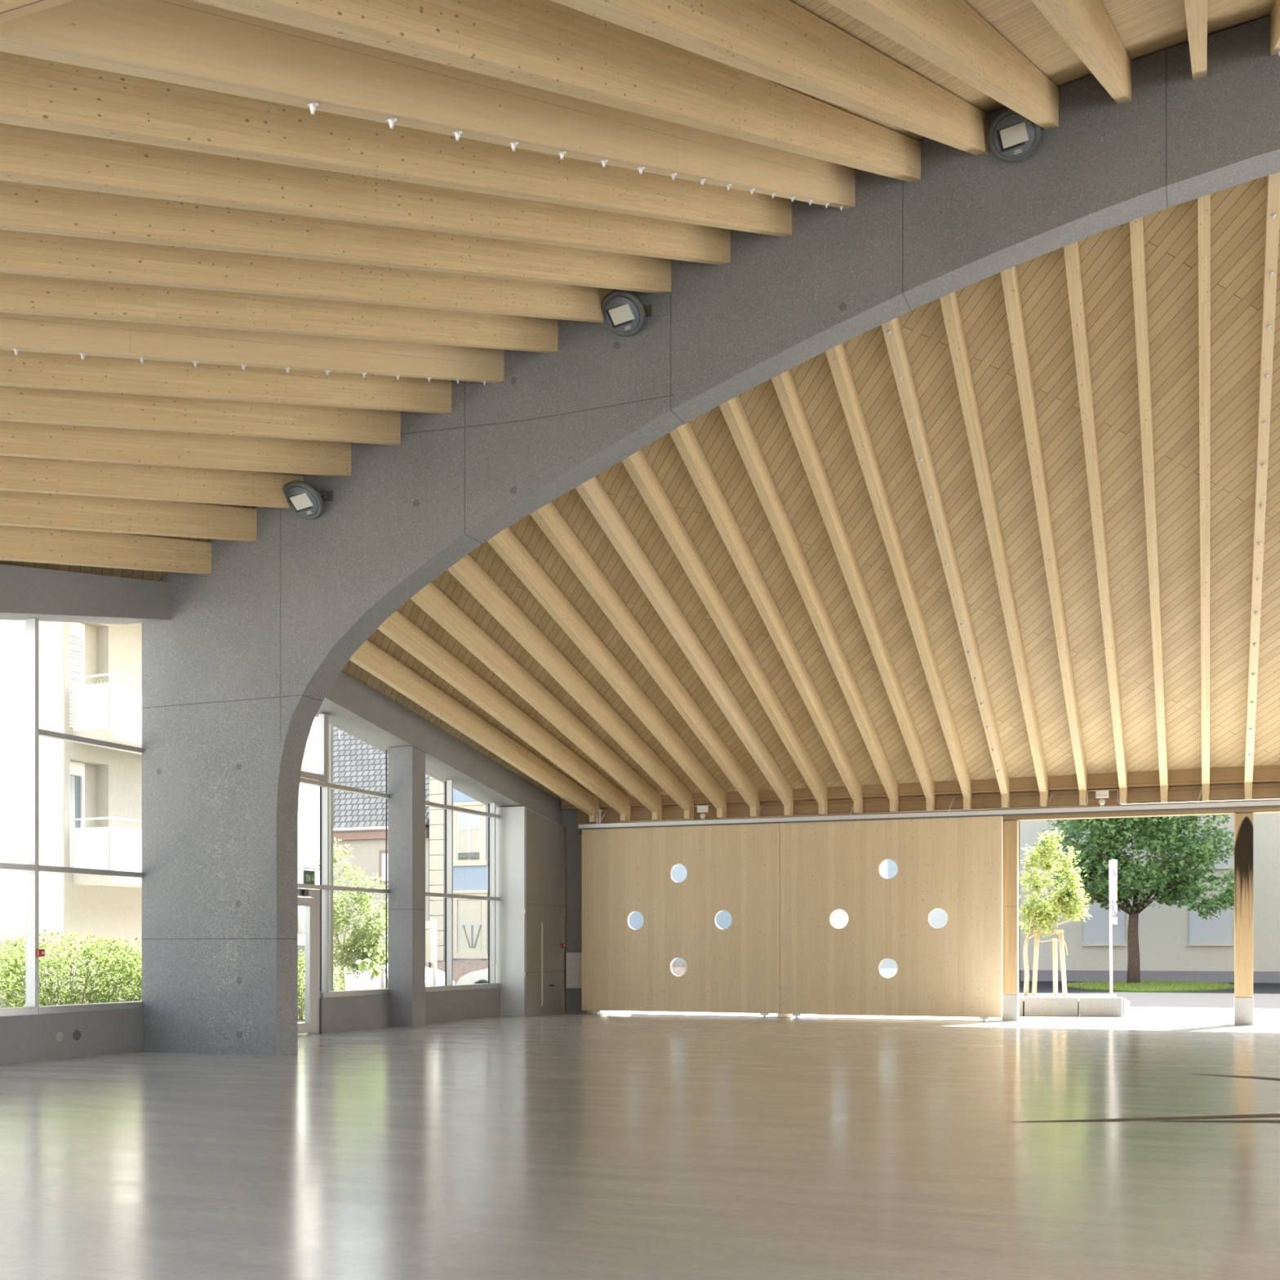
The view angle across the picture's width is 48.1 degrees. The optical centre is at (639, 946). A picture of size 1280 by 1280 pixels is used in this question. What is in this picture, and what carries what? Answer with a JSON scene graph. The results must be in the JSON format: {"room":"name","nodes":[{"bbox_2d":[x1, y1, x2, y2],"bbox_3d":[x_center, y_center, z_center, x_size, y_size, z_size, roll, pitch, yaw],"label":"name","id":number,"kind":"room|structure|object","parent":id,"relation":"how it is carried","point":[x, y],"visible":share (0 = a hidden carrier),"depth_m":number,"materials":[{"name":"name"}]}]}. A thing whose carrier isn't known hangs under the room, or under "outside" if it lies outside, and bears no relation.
{"room":"empty market hall","nodes":[
{"label":"empty market hall","id":0,"kind":"room"},
{"bbox_2d":[0,564,561,1064],"bbox_3d":[-7.053,-1.880,20.681,0.800,6.760,26.900,0,0,22],"label":"wall","id":1,"kind":"structure","parent":0,"point":[415,747],"depth_m":26.38,"materials":[{"name":"concrete"}]},
{"bbox_2d":[0,618,39,1017],"bbox_3d":[-10.032,-1.709,13.697,0.223,5.198,11.120,0,0,22],"label":"window","id":2,"kind":"structure","parent":1,"relation":"in","point":[31,867],"depth_m":18.79,"materials":[{"name":"silver metal"}]},
{"bbox_2d":[38,728,142,1014],"bbox_3d":[-7.584,-1.936,19.904,0.223,5.651,2.215,0,0,22],"label":"window","id":3,"kind":"structure","parent":1,"relation":"in","point":[54,1009],"depth_m":19.69,"materials":[{"name":"silver metal"}]},
{"bbox_2d":[297,888,319,1033],"bbox_3d":[-6.283,0.250,23.011,0.204,2.500,4.000,0,0,22],"label":"door","id":4,"kind":"structure","parent":1,"relation":"in","point":[312,905],"depth_m":24.61,"materials":[{"name":"silver metal"}]},
{"bbox_2d":[297,713,389,998],"bbox_3d":[-5.941,-1.936,24.047,0.240,5.651,6.680,0,0,22],"label":"window","id":5,"kind":"structure","parent":1,"relation":"in","point":[321,780],"depth_m":25.04,"materials":[{"name":"silver metal"}]},
{"bbox_2d":[425,780,500,991],"bbox_3d":[-3.928,-1.412,29.171,0.223,4.604,4.310,0,0,22],"label":"window","id":6,"kind":"structure","parent":1,"relation":"in","point":[448,806],"depth_m":29.18,"materials":[{"name":"silver metal"}]},
{"bbox_2d":[297,1008,305,1022],"bbox_3d":[-32.971,1.660,18.106,45.370,0.280,49.490,0,0,22],"label":"strip","id":7,"kind":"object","parent":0,"point":[299,1020],"depth_m":29.12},
{"bbox_2d":[0,928,142,1008],"bbox_3d":[-9.561,0.865,23.599,2.769,2.301,5.472,0,0,26],"label":"shrub","id":8,"kind":"object","parent":7,"relation":"on","point":[15,968],"visible":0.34,"depth_m":23.28,"materials":[{"name":"green plant"}]},
{"bbox_2d":[0,619,339,1006],"bbox_3d":[-14.047,-5.475,34.496,10.550,14.050,8.394,0,0,22],"label":"balcony building","id":9,"kind":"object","parent":7,"relation":"on","point":[91,796],"visible":0.35,"depth_m":29.50,"materials":[{"name":"white"}]},
{"bbox_2d":[69,775,75,867],"bbox_3d":[-11.784,-2.540,29.523,0.064,1.981,0.415,0,0,22],"label":"curtain","id":10,"kind":"object","parent":9,"relation":"hanging from","point":[72,778],"depth_m":29.60,"materials":[{"name":"white fabric"}]},
{"bbox_2d":[69,633,81,728],"bbox_3d":[-11.746,-5.538,29.600,0.023,2.177,0.650,0,0,22],"label":"roller shutter","id":11,"kind":"object","parent":9,"relation":"hanging from","point":[75,639],"depth_m":29.68,"materials":[{"name":"white"}]},
{"bbox_2d":[297,949,351,1020],"bbox_3d":[-7.007,0.905,29.659,1.798,1.739,2.698,0,0,22],"label":"shrub","id":12,"kind":"object","parent":7,"relation":"on","point":[300,987],"visible":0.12,"depth_m":29.70,"materials":[{"name":"green plant"}]},
{"bbox_2d":[328,724,333,991],"bbox_3d":[-5.564,-1.490,25.791,0.100,6.020,0.098,0,0,22],"label":"downpipe","id":13,"kind":"object","parent":7,"relation":"on","point":[331,726],"visible":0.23,"depth_m":25.75,"materials":[{"name":"white"}]},
{"bbox_2d":[355,947,387,988],"bbox_3d":[-5.713,0.769,30.944,0.955,1.504,0.273,0,0,26],"label":"sapling","id":14,"kind":"object","parent":7,"relation":"on","point":[381,957],"visible":0.79,"depth_m":30.95,"materials":[{"name":"green plant"}]},
{"bbox_2d":[561,808,586,1012],"bbox_3d":[-1.810,-0.965,33.114,1.530,4.930,0.320,0,0,22],"label":"wall","id":15,"kind":"structure","parent":0,"point":[569,817],"depth_m":32.83,"materials":[{"name":"concrete"}]},
{"bbox_2d":[565,952,582,988],"bbox_3d":[-1.436,0.540,32.715,0.520,0.820,0.147,0,0,22],"label":"meter box","id":16,"kind":"object","parent":15,"relation":"attached to","point":[573,960],"visible":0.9,"depth_m":32.68,"materials":[{"name":"silver metal"}]},
{"bbox_2d":[0,0,1275,581],"bbox_3d":[7.248,-6.685,7.595,37.151,7.424,14.250,0,0,22],"label":"ceiling","id":17,"kind":"structure","parent":0,"point":[1144,28],"depth_m":13.18,"materials":[{"name":"wood"}]},
{"bbox_2d":[0,1012,1279,1279],"bbox_3d":[9.821,1.650,13.998,37.200,0.300,26.850,0,0,22],"label":"floor","id":18,"kind":"structure","parent":0,"point":[562,1145],"depth_m":10.27,"materials":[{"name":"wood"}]},
{"bbox_2d":[496,806,565,1016],"bbox_3d":[-2.408,-0.765,32.023,0.718,4.530,2.128,0,0,22],"label":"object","id":19,"kind":"object","parent":18,"relation":"on","point":[531,846],"visible":1,"depth_m":31.18,"materials":[{"name":"silver metal"}]},
{"bbox_2d":[142,15,1279,1055],"bbox_3d":[10.057,-4.271,14.146,36.870,11.542,0.500,0,0,22],"label":"arch","id":20,"kind":"object","parent":18,"relation":"on","point":[235,684],"visible":0.86,"depth_m":18.64,"materials":[{"name":"concrete"}]},
{"bbox_2d":[0,524,211,574],"bbox_3d":[-8.651,-4.126,13.813,0.140,3.146,13.850,0,0,22],"label":"rafter","id":21,"kind":"object","parent":20,"relation":"attached to","point":[17,544],"visible":1,"depth_m":18.25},
{"bbox_2d":[0,490,256,541],"bbox_3d":[-7.936,-4.331,13.531,0.140,3.511,13.850,0,0,22],"label":"rafter","id":22,"kind":"object","parent":20,"relation":"attached to","point":[17,508],"visible":1,"depth_m":17.56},
{"bbox_2d":[0,455,303,508],"bbox_3d":[-7.222,-4.528,13.249,0.140,3.852,13.850,0,0,22],"label":"rafter","id":23,"kind":"object","parent":20,"relation":"attached to","point":[26,474],"visible":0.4,"depth_m":16.74,"materials":[{"name":"wood"}]},
{"bbox_2d":[0,421,351,476],"bbox_3d":[-6.508,-4.714,12.967,0.140,4.178,13.850,0,0,22],"label":"rafter","id":24,"kind":"object","parent":20,"relation":"attached to","point":[20,439],"visible":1,"depth_m":16.09,"materials":[{"name":"wood"}]},
{"bbox_2d":[0,386,400,444],"bbox_3d":[-5.793,-4.889,12.686,0.140,4.488,13.850,0,0,22],"label":"rafter","id":25,"kind":"object","parent":20,"relation":"attached to","point":[17,404],"visible":0.8,"depth_m":15.27,"materials":[{"name":"wood"}]},
{"bbox_2d":[0,349,451,413],"bbox_3d":[-5.079,-5.053,12.404,0.140,4.784,13.850,0,0,22],"label":"rafter","id":26,"kind":"object","parent":20,"relation":"attached to","point":[25,369],"visible":0.78,"depth_m":14.45,"materials":[{"name":"wood"}]},
{"bbox_2d":[0,312,503,385],"bbox_3d":[-4.364,-5.207,12.122,0.140,5.066,13.850,0,0,22],"label":"rafter","id":27,"kind":"object","parent":20,"relation":"attached to","point":[83,337],"visible":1,"depth_m":13.55,"materials":[{"name":"beige wood"}]},
{"bbox_2d":[0,272,558,352],"bbox_3d":[-3.650,-5.349,11.840,0.140,5.332,13.850,0,0,22],"label":"rafter","id":28,"kind":"object","parent":20,"relation":"attached to","point":[23,294],"visible":0.78,"depth_m":12.64,"materials":[{"name":"wood"}]},
{"bbox_2d":[0,229,613,323],"bbox_3d":[-2.936,-5.481,11.558,0.140,5.584,13.850,0,0,22],"label":"rafter","id":29,"kind":"object","parent":20,"relation":"attached to","point":[27,253],"visible":0.56,"depth_m":11.58,"materials":[{"name":"wood"}]},
{"bbox_2d":[283,480,333,519],"bbox_3d":[-4.510,-6.007,19.334,0.578,0.411,0.538,0,0,22],"label":"floodlight","id":30,"kind":"object","parent":20,"relation":"attached to","point":[304,500],"visible":1,"depth_m":19.24,"materials":[{"name":"grey"}]},
{"bbox_2d":[286,486,318,516],"bbox_3d":[-4.536,-5.981,19.272,0.454,0.309,0.344,0,0,22],"label":"lamp","id":31,"kind":"object","parent":30,"relation":"attached to","point":[303,501],"depth_m":19.23,"materials":[{"name":"grey"}]},
{"bbox_2d":[0,180,671,293],"bbox_3d":[-2.221,-5.601,11.277,0.140,5.822,13.850,0,0,22],"label":"rafter","id":32,"kind":"object","parent":20,"relation":"attached to","point":[24,207],"visible":0.78,"depth_m":10.57,"materials":[{"name":"wood"}]},
{"bbox_2d":[0,123,730,265],"bbox_3d":[-1.507,-5.712,10.995,0.140,6.046,13.850,0,0,22],"label":"rafter","id":33,"kind":"object","parent":20,"relation":"attached to","point":[28,155],"visible":0.78,"depth_m":9.41,"materials":[{"name":"wood"}]},
{"bbox_2d":[0,51,791,236],"bbox_3d":[-0.792,-5.811,10.713,0.140,6.256,13.850,0,0,22],"label":"rafter","id":34,"kind":"object","parent":20,"relation":"attached to","point":[37,93],"visible":0.78,"depth_m":8.18,"materials":[{"name":"wood"}]},
{"bbox_2d":[0,0,855,210],"bbox_3d":[-0.078,-5.900,10.431,0.140,6.451,13.850,0,0,22],"label":"rafter","id":35,"kind":"object","parent":20,"relation":"attached to","point":[184,42],"visible":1,"depth_m":7.19,"materials":[{"name":"beige wood"}]},
{"bbox_2d":[349,640,599,822],"bbox_3d":[-3.429,-4.260,26.561,0.145,2.920,12.706,0,0,23],"label":"rafter","id":36,"kind":"object","parent":20,"relation":"attached to","point":[368,656],"visible":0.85,"depth_m":26.91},
{"bbox_2d":[377,610,631,821],"bbox_3d":[-2.721,-4.453,26.282,0.145,3.306,12.706,0,0,23],"label":"rafter","id":37,"kind":"object","parent":20,"relation":"attached to","point":[397,627],"visible":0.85,"depth_m":26.43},
{"bbox_2d":[410,582,662,820],"bbox_3d":[-2.014,-4.636,26.003,0.145,3.672,12.705,0,0,23],"label":"rafter","id":38,"kind":"object","parent":20,"relation":"attached to","point":[430,599],"visible":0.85,"depth_m":25.96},
{"bbox_2d":[190,0,920,182],"bbox_3d":[0.637,-5.979,10.149,0.140,6.630,13.850,0,0,22],"label":"rafter","id":39,"kind":"object","parent":20,"relation":"attached to","point":[547,45],"visible":1,"depth_m":7.78,"materials":[{"name":"wood"}]},
{"bbox_2d":[447,554,693,819],"bbox_3d":[-1.307,-4.810,25.724,0.144,4.021,12.705,0,0,23],"label":"rafter","id":40,"kind":"object","parent":20,"relation":"attached to","point":[466,571],"visible":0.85,"depth_m":25.56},
{"bbox_2d":[487,526,726,817],"bbox_3d":[-0.600,-4.975,25.445,0.144,4.350,12.704,0,0,22],"label":"rafter","id":41,"kind":"object","parent":20,"relation":"attached to","point":[505,543],"visible":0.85,"depth_m":25.16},
{"bbox_2d":[600,289,651,336],"bbox_3d":[-0.194,-7.767,17.632,0.578,0.411,0.538,0,0,22],"label":"floodlight","id":42,"kind":"object","parent":20,"relation":"attached to","point":[624,313],"visible":1,"depth_m":17.54,"materials":[{"name":"grey"}]},
{"bbox_2d":[604,296,639,333],"bbox_3d":[-0.220,-7.741,17.570,0.454,0.309,0.344,0,0,22],"label":"lamp","id":43,"kind":"object","parent":42,"relation":"attached to","point":[621,313],"depth_m":17.54,"materials":[{"name":"grey"}]},
{"bbox_2d":[530,501,759,817],"bbox_3d":[0.108,-5.131,25.166,0.144,4.661,12.704,0,0,22],"label":"rafter","id":44,"kind":"object","parent":20,"relation":"attached to","point":[548,517],"visible":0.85,"depth_m":24.79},
{"bbox_2d":[575,475,793,815],"bbox_3d":[0.815,-5.277,24.887,0.144,4.954,12.703,0,0,22],"label":"rafter","id":45,"kind":"object","parent":20,"relation":"attached to","point":[592,491],"visible":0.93,"depth_m":24.41,"materials":[{"name":"beige wood"}]},
{"bbox_2d":[622,448,827,814],"bbox_3d":[1.522,-5.415,24.608,0.143,5.229,12.703,0,0,22],"label":"rafter","id":46,"kind":"object","parent":20,"relation":"attached to","point":[637,464],"visible":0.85,"depth_m":24.07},
{"bbox_2d":[669,422,862,813],"bbox_3d":[2.230,-5.543,24.329,0.143,5.486,12.703,0,0,22],"label":"rafter","id":47,"kind":"object","parent":20,"relation":"attached to","point":[683,437],"visible":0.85,"depth_m":23.67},
{"bbox_2d":[550,0,988,155],"bbox_3d":[1.351,-6.051,9.868,0.140,6.790,13.850,0,0,22],"label":"rafter","id":48,"kind":"object","parent":20,"relation":"attached to","point":[780,42],"visible":1,"depth_m":8.83,"materials":[{"name":"wood"}]},
{"bbox_2d":[719,395,898,812],"bbox_3d":[2.937,-5.662,24.050,0.143,5.725,12.702,0,0,22],"label":"rafter","id":49,"kind":"object","parent":20,"relation":"attached to","point":[733,411],"visible":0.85,"depth_m":23.30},
{"bbox_2d":[771,368,935,810],"bbox_3d":[3.644,-5.773,23.771,0.142,5.946,12.702,0,0,22],"label":"rafter","id":50,"kind":"object","parent":20,"relation":"attached to","point":[784,384],"visible":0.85,"depth_m":22.96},
{"bbox_2d":[825,342,972,809],"bbox_3d":[4.352,-5.875,23.492,0.142,6.149,12.702,0,0,22],"label":"rafter","id":51,"kind":"object","parent":20,"relation":"attached to","point":[837,357],"visible":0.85,"depth_m":22.57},
{"bbox_2d":[825,0,1058,129],"bbox_3d":[2.066,-6.114,9.586,0.140,6.932,13.850,0,0,22],"label":"rafter","id":52,"kind":"object","parent":20,"relation":"attached to","point":[951,35],"visible":1,"depth_m":9.88,"materials":[{"name":"wood"}]},
{"bbox_2d":[881,316,1009,808],"bbox_3d":[5.059,-5.967,23.213,0.142,6.335,12.701,0,0,22],"label":"rafter","id":53,"kind":"object","parent":20,"relation":"attached to","point":[892,331],"visible":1,"depth_m":22.23,"materials":[{"name":"beige wood"}]},
{"bbox_2d":[939,291,1048,807],"bbox_3d":[5.766,-6.051,22.934,0.142,6.503,12.701,0,0,22],"label":"rafter","id":54,"kind":"object","parent":20,"relation":"attached to","point":[949,303],"visible":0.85,"depth_m":21.89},
{"bbox_2d":[987,107,1041,162],"bbox_3d":[4.160,-8.987,15.915,0.578,0.411,0.538,0,0,22],"label":"floodlight","id":55,"kind":"object","parent":20,"relation":"attached to","point":[1012,137],"visible":0.91,"depth_m":15.84,"materials":[{"name":"grey"}]},
{"bbox_2d":[992,113,1035,157],"bbox_3d":[4.134,-8.961,15.852,0.454,0.309,0.344,0,0,22],"label":"lamp","id":56,"kind":"object","parent":55,"relation":"attached to","point":[1013,134],"depth_m":15.83,"materials":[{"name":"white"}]},
{"bbox_2d":[1000,265,1087,805],"bbox_3d":[6.474,-6.127,22.655,0.141,6.654,12.701,0,0,22],"label":"rafter","id":57,"kind":"object","parent":20,"relation":"attached to","point":[1009,277],"visible":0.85,"depth_m":21.48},
{"bbox_2d":[1031,0,1131,104],"bbox_3d":[2.780,-6.169,9.304,0.140,7.056,13.850,0,0,22],"label":"rafter","id":58,"kind":"object","parent":20,"relation":"attached to","point":[1086,26],"visible":1,"depth_m":10.88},
{"bbox_2d":[1063,240,1127,804],"bbox_3d":[7.181,-6.193,22.376,0.141,6.787,12.701,0,0,22],"label":"rafter","id":59,"kind":"object","parent":20,"relation":"attached to","point":[1072,255],"visible":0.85,"depth_m":21.11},
{"bbox_2d":[1129,217,1168,802],"bbox_3d":[7.888,-6.251,22.097,0.141,6.903,12.700,0,0,22],"label":"rafter","id":60,"kind":"object","parent":20,"relation":"attached to","point":[1136,226],"visible":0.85,"depth_m":20.76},
{"bbox_2d":[1184,0,1207,79],"bbox_3d":[3.494,-6.216,9.022,0.140,7.161,13.850,0,0,22],"label":"rafter","id":61,"kind":"object","parent":20,"relation":"attached to","point":[1196,11],"visible":1,"depth_m":11.31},
{"bbox_2d":[1197,194,1210,801],"bbox_3d":[8.595,-6.301,21.818,0.160,7.001,12.700,0,0,22],"label":"rafter","id":62,"kind":"object","parent":20,"relation":"attached to","point":[1203,202],"visible":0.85,"depth_m":20.49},
{"bbox_2d":[1244,172,1279,799],"bbox_3d":[9.303,-6.341,21.539,0.145,7.083,12.700,0,0,22],"label":"rafter","id":63,"kind":"object","parent":20,"relation":"attached to","point":[1272,218],"visible":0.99,"depth_m":20.19,"materials":[{"name":"beige wood"}]},
{"bbox_2d":[1270,0,1279,56],"bbox_3d":[4.209,-6.255,8.740,0.140,7.248,13.850,0,0,22],"label":"rafter","id":64,"kind":"object","parent":20,"relation":"attached to","point":[1275,14],"visible":1,"depth_m":14.28,"materials":[{"name":"beige wood"}]},
{"bbox_3d":[11.425,-6.412,20.702,0.180,7.223,12.700,0,0,22],"label":"rafter","id":65,"kind":"object","parent":20,"relation":"attached to","visible":0},
{"bbox_2d":[578,789,1279,834],"bbox_3d":[15.002,-2.816,25.974,35.150,0.533,0.251,0,0,22],"label":"door track","id":66,"kind":"object","parent":65,"relation":"attached to","point":[1197,806],"visible":1,"depth_m":29.34,"materials":[{"name":"silver metal"}]},
{"bbox_2d":[582,823,780,1016],"bbox_3d":[0.855,-0.575,31.547,4.620,4.149,0.120,0,0,22],"label":"sliding door","id":67,"kind":"structure","parent":66,"relation":"hanging from","point":[735,869],"depth_m":31.47,"materials":[{"name":"beige wood"}]},
{"bbox_2d":[780,816,1002,1020],"bbox_3d":[5.169,-0.575,29.845,4.635,4.149,0.120,0,0,22],"label":"sliding door","id":68,"kind":"structure","parent":66,"relation":"hanging from","point":[953,865],"depth_m":29.76,"materials":[{"name":"beige wood"}]},
{"bbox_2d":[1001,820,1019,1021],"bbox_3d":[7.548,-0.520,29.218,0.310,4.080,0.310,0,0,22],"label":"timber post","id":69,"kind":"object","parent":18,"relation":"on","point":[1011,997],"visible":0.84,"depth_m":29.08,"materials":[{"name":"wood"}]},
{"bbox_2d":[1026,1113,1279,1122],"bbox_3d":[5.334,1.497,12.747,3.830,0.001,2.570,0,0,22],"label":"joint","id":70,"kind":"object","parent":18,"relation":"on","point":[1265,1115],"visible":1,"depth_m":12.48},
{"bbox_2d":[1234,813,1253,1025],"bbox_3d":[11.622,-0.520,27.611,0.340,4.080,0.310,0,0,22],"label":"timber post","id":71,"kind":"object","parent":18,"relation":"on","point":[1243,822],"visible":0.89,"depth_m":27.47,"materials":[{"name":"wood"}]},
{"bbox_2d":[342,175,1279,801],"bbox_3d":[12.459,-6.594,20.805,37.151,7.616,14.150,0,0,22],"label":"ceiling","id":72,"kind":"structure","parent":0,"point":[1237,212],"depth_m":22.75,"materials":[{"name":"wood"}]},
{"bbox_2d":[607,1006,1279,1025],"bbox_3d":[33.631,1.656,23.423,74.620,0.288,8.140,0,0,22],"label":"pavement","id":73,"kind":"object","parent":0,"point":[1135,1014],"depth_m":30.99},
{"bbox_2d":[1019,996,1129,1017],"bbox_3d":[8.767,1.310,32.232,8.997,0.420,3.813,0,0,-24],"label":"planter","id":74,"kind":"object","parent":73,"relation":"on","point":[1028,1006],"visible":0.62,"depth_m":31.04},
{"bbox_2d":[1017,993,1116,997],"bbox_3d":[8.356,1.360,34.920,5.920,0.320,4.700,0,0,22],"label":"soil","id":75,"kind":"object","parent":74,"relation":"in","point":[1020,994],"visible":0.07,"depth_m":35.30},
{"bbox_2d":[1031,929,1067,996],"bbox_3d":[10.002,0.397,34.953,0.867,1.614,0.534,0,0,22],"label":"frame","id":76,"kind":"object","parent":75,"relation":"on","point":[1061,941],"visible":0.99,"depth_m":34.95,"materials":[{"name":"beige wood"}]},
{"bbox_2d":[1018,827,1093,995],"bbox_3d":[9.959,-0.839,34.795,1.733,4.082,1.673,0,0,-1],"label":"tree","id":77,"kind":"object","parent":75,"relation":"on","point":[1068,899],"visible":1,"depth_m":34.66,"materials":[{"name":"green plant"}]},
{"bbox_2d":[1108,858,1117,995],"bbox_3d":[11.460,-0.260,34.827,0.140,3.720,0.400,0,0,38],"label":"parking sign","id":78,"kind":"object","parent":73,"relation":"on","point":[1113,863],"visible":0.99,"depth_m":34.80,"materials":[{"name":"white metal"}]},
{"bbox_2d":[1018,978,1279,1008],"bbox_3d":[27.192,1.665,68.936,120.000,0.270,71.790,0,0,22],"label":"road","id":79,"kind":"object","parent":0,"point":[1265,995],"depth_m":43.55,"materials":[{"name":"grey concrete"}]},
{"bbox_2d":[333,725,432,968],"bbox_3d":[-12.989,-4.575,65.522,12.750,12.250,9.630,0,0,22],"label":"house","id":80,"kind":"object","parent":79,"relation":"on","point":[358,820],"visible":0.11,"depth_m":60.79,"materials":[{"name":"grey tile"}]},
{"bbox_2d":[429,776,848,984],"bbox_3d":[0.301,-4.975,58.920,14.680,13.050,10.160,0,0,22],"label":"house","id":81,"kind":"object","parent":79,"relation":"on","point":[470,831],"visible":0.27,"depth_m":56.45,"materials":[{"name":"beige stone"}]},
{"bbox_2d":[879,821,1020,978],"bbox_3d":[3.723,-4.725,75.662,32.000,12.550,9.500,0,0,22],"label":"house","id":82,"kind":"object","parent":79,"relation":"on","point":[938,917],"visible":0.02,"depth_m":67.85,"materials":[{"name":"white"}]},
{"bbox_2d":[1031,813,1234,983],"bbox_3d":[19.556,-2.934,55.420,7.752,8.937,6.533,0,0,-2],"label":"tree","id":83,"kind":"object","parent":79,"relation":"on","point":[1108,835],"visible":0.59,"depth_m":54.08,"materials":[{"name":"green plant"}]},
{"bbox_2d":[1019,813,1279,982],"bbox_3d":[32.988,-6.875,64.279,30.600,16.850,13.000,0,0,22],"label":"building","id":84,"kind":"structure","parent":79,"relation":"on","point":[1175,944],"depth_m":61.82,"materials":[{"name":"grey"}]},
{"bbox_2d":[1084,907,1124,943],"bbox_3d":[20.352,-0.920,62.878,1.720,1.600,0.060,0,0,22],"label":"shutter","id":85,"kind":"object","parent":84,"relation":"hanging from","point":[1096,929],"depth_m":62.87,"materials":[{"name":"grey"}]},
{"bbox_2d":[1189,829,1232,867],"bbox_3d":[24.380,-4.200,61.289,1.720,1.600,0.060,0,0,22],"label":"shutter","id":86,"kind":"object","parent":84,"relation":"hanging from","point":[1222,864],"depth_m":61.06,"materials":[{"name":"grey"}]},
{"bbox_2d":[1189,906,1232,943],"bbox_3d":[24.380,-0.920,61.289,1.720,1.600,0.060,0,0,22],"label":"shutter","id":87,"kind":"object","parent":84,"relation":"hanging from","point":[1215,931],"depth_m":61.23,"materials":[{"name":"grey"}]},
{"bbox_2d":[1067,982,1234,992],"bbox_3d":[19.055,1.510,53.758,6.294,0.080,12.000,0,0,22],"label":"grass patch","id":88,"kind":"structure","parent":79,"relation":"on","point":[1101,989],"depth_m":48.94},
{"bbox_2d":[1066,978,1233,991],"bbox_3d":[19.066,1.400,53.776,5.934,0.160,11.744,0,0,22],"label":"grass blades","id":89,"kind":"object","parent":88,"relation":"on","point":[1155,984],"visible":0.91,"depth_m":51.97,"materials":[{"name":"green plant"}]},
{"bbox_3d":[26.956,-1.429,7.427,0.400,5.859,26.600,0,0,22],"label":"wall","id":90,"kind":"structure","parent":0,"visible":0},
{"bbox_2d":[0,0,74,22],"bbox_3d":[5.183,-3.020,1.557,35.900,0.160,0.300,0,0,22],"label":"header","id":91,"kind":"object","parent":90,"relation":"attached to","point":[10,10],"visible":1,"depth_m":4.49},
{"bbox_2d":[577,782,1279,834],"bbox_3d":[15.180,-2.845,26.219,35.600,0.550,0.280,0,0,22],"label":"header beam","id":92,"kind":"structure","parent":90,"relation":"attached to","point":[1264,790],"depth_m":29.02,"materials":[{"name":"wood"}]},
{"bbox_2d":[934,780,962,795],"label":"wall plate","id":93,"kind":"object","parent":92,"relation":"on","point":[941,788],"depth_m":29.48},
{"bbox_2d":[971,778,1000,794],"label":"wall plate","id":94,"kind":"object","parent":92,"relation":"on","point":[989,785],"depth_m":29.21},
{"bbox_2d":[1008,777,1039,792],"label":"wall plate","id":95,"kind":"object","parent":92,"relation":"on","point":[1022,784],"depth_m":28.92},
{"bbox_2d":[1048,774,1079,791],"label":"wall plate","id":96,"kind":"object","parent":92,"relation":"on","point":[1069,782],"depth_m":28.65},
{"bbox_2d":[1087,772,1119,790],"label":"wall plate","id":97,"kind":"object","parent":92,"relation":"on","point":[1101,780],"depth_m":28.37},
{"bbox_2d":[1127,770,1159,788],"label":"wall plate","id":98,"kind":"object","parent":92,"relation":"on","point":[1148,779],"depth_m":28.09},
{"bbox_2d":[1168,768,1201,786],"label":"wall plate","id":99,"kind":"object","parent":92,"relation":"on","point":[1180,777],"depth_m":27.82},
{"bbox_2d":[1209,766,1244,785],"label":"wall plate","id":100,"kind":"object","parent":92,"relation":"on","point":[1218,775],"depth_m":27.53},
{"bbox_2d":[1252,764,1279,783],"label":"wall plate","id":101,"kind":"object","parent":92,"relation":"on","point":[1261,774],"depth_m":27.28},
{"bbox_3d":[-22.291,1.665,45.181,45.370,0.270,8.700,0,0,22],"label":"street","id":102,"kind":"object","parent":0,"visible":0},
{"bbox_2d":[297,716,319,994],"bbox_3d":[-14.210,-4.475,43.552,9.600,12.050,2.600,0,0,22],"label":"building","id":103,"kind":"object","parent":102,"relation":"on","point":[308,806],"visible":0.08,"depth_m":42.24,"materials":[{"name":"grey"}]},
{"bbox_2d":[314,836,387,990],"bbox_3d":[-6.974,-0.634,36.045,2.639,4.334,1.867,0,0,22],"label":"tree","id":104,"kind":"object","parent":102,"relation":"on","point":[360,935],"visible":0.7,"depth_m":35.94,"materials":[{"name":"green plant"}]},
{"bbox_2d":[298,948,454,991],"bbox_3d":[-7.330,0.795,39.333,4.157,1.470,2.120,0,0,22],"label":"car","id":105,"kind":"object","parent":102,"relation":"on","point":[364,981],"visible":0.15,"depth_m":38.53,"materials":[{"name":"white paint"}]},
{"bbox_2d":[380,919,436,988],"bbox_3d":[-5.985,0.415,37.083,1.650,2.230,0.095,0,0,22],"label":"notice board","id":106,"kind":"object","parent":102,"relation":"on","point":[428,924],"visible":0.39,"depth_m":36.81,"materials":[{"name":"white"}]},
{"bbox_2d":[456,964,496,984],"bbox_3d":[-2.448,0.795,36.440,4.157,1.470,2.120,0,0,22],"label":"car","id":107,"kind":"object","parent":102,"relation":"on","point":[481,976],"visible":0.03,"depth_m":36.21,"materials":[{"name":"white paint"}]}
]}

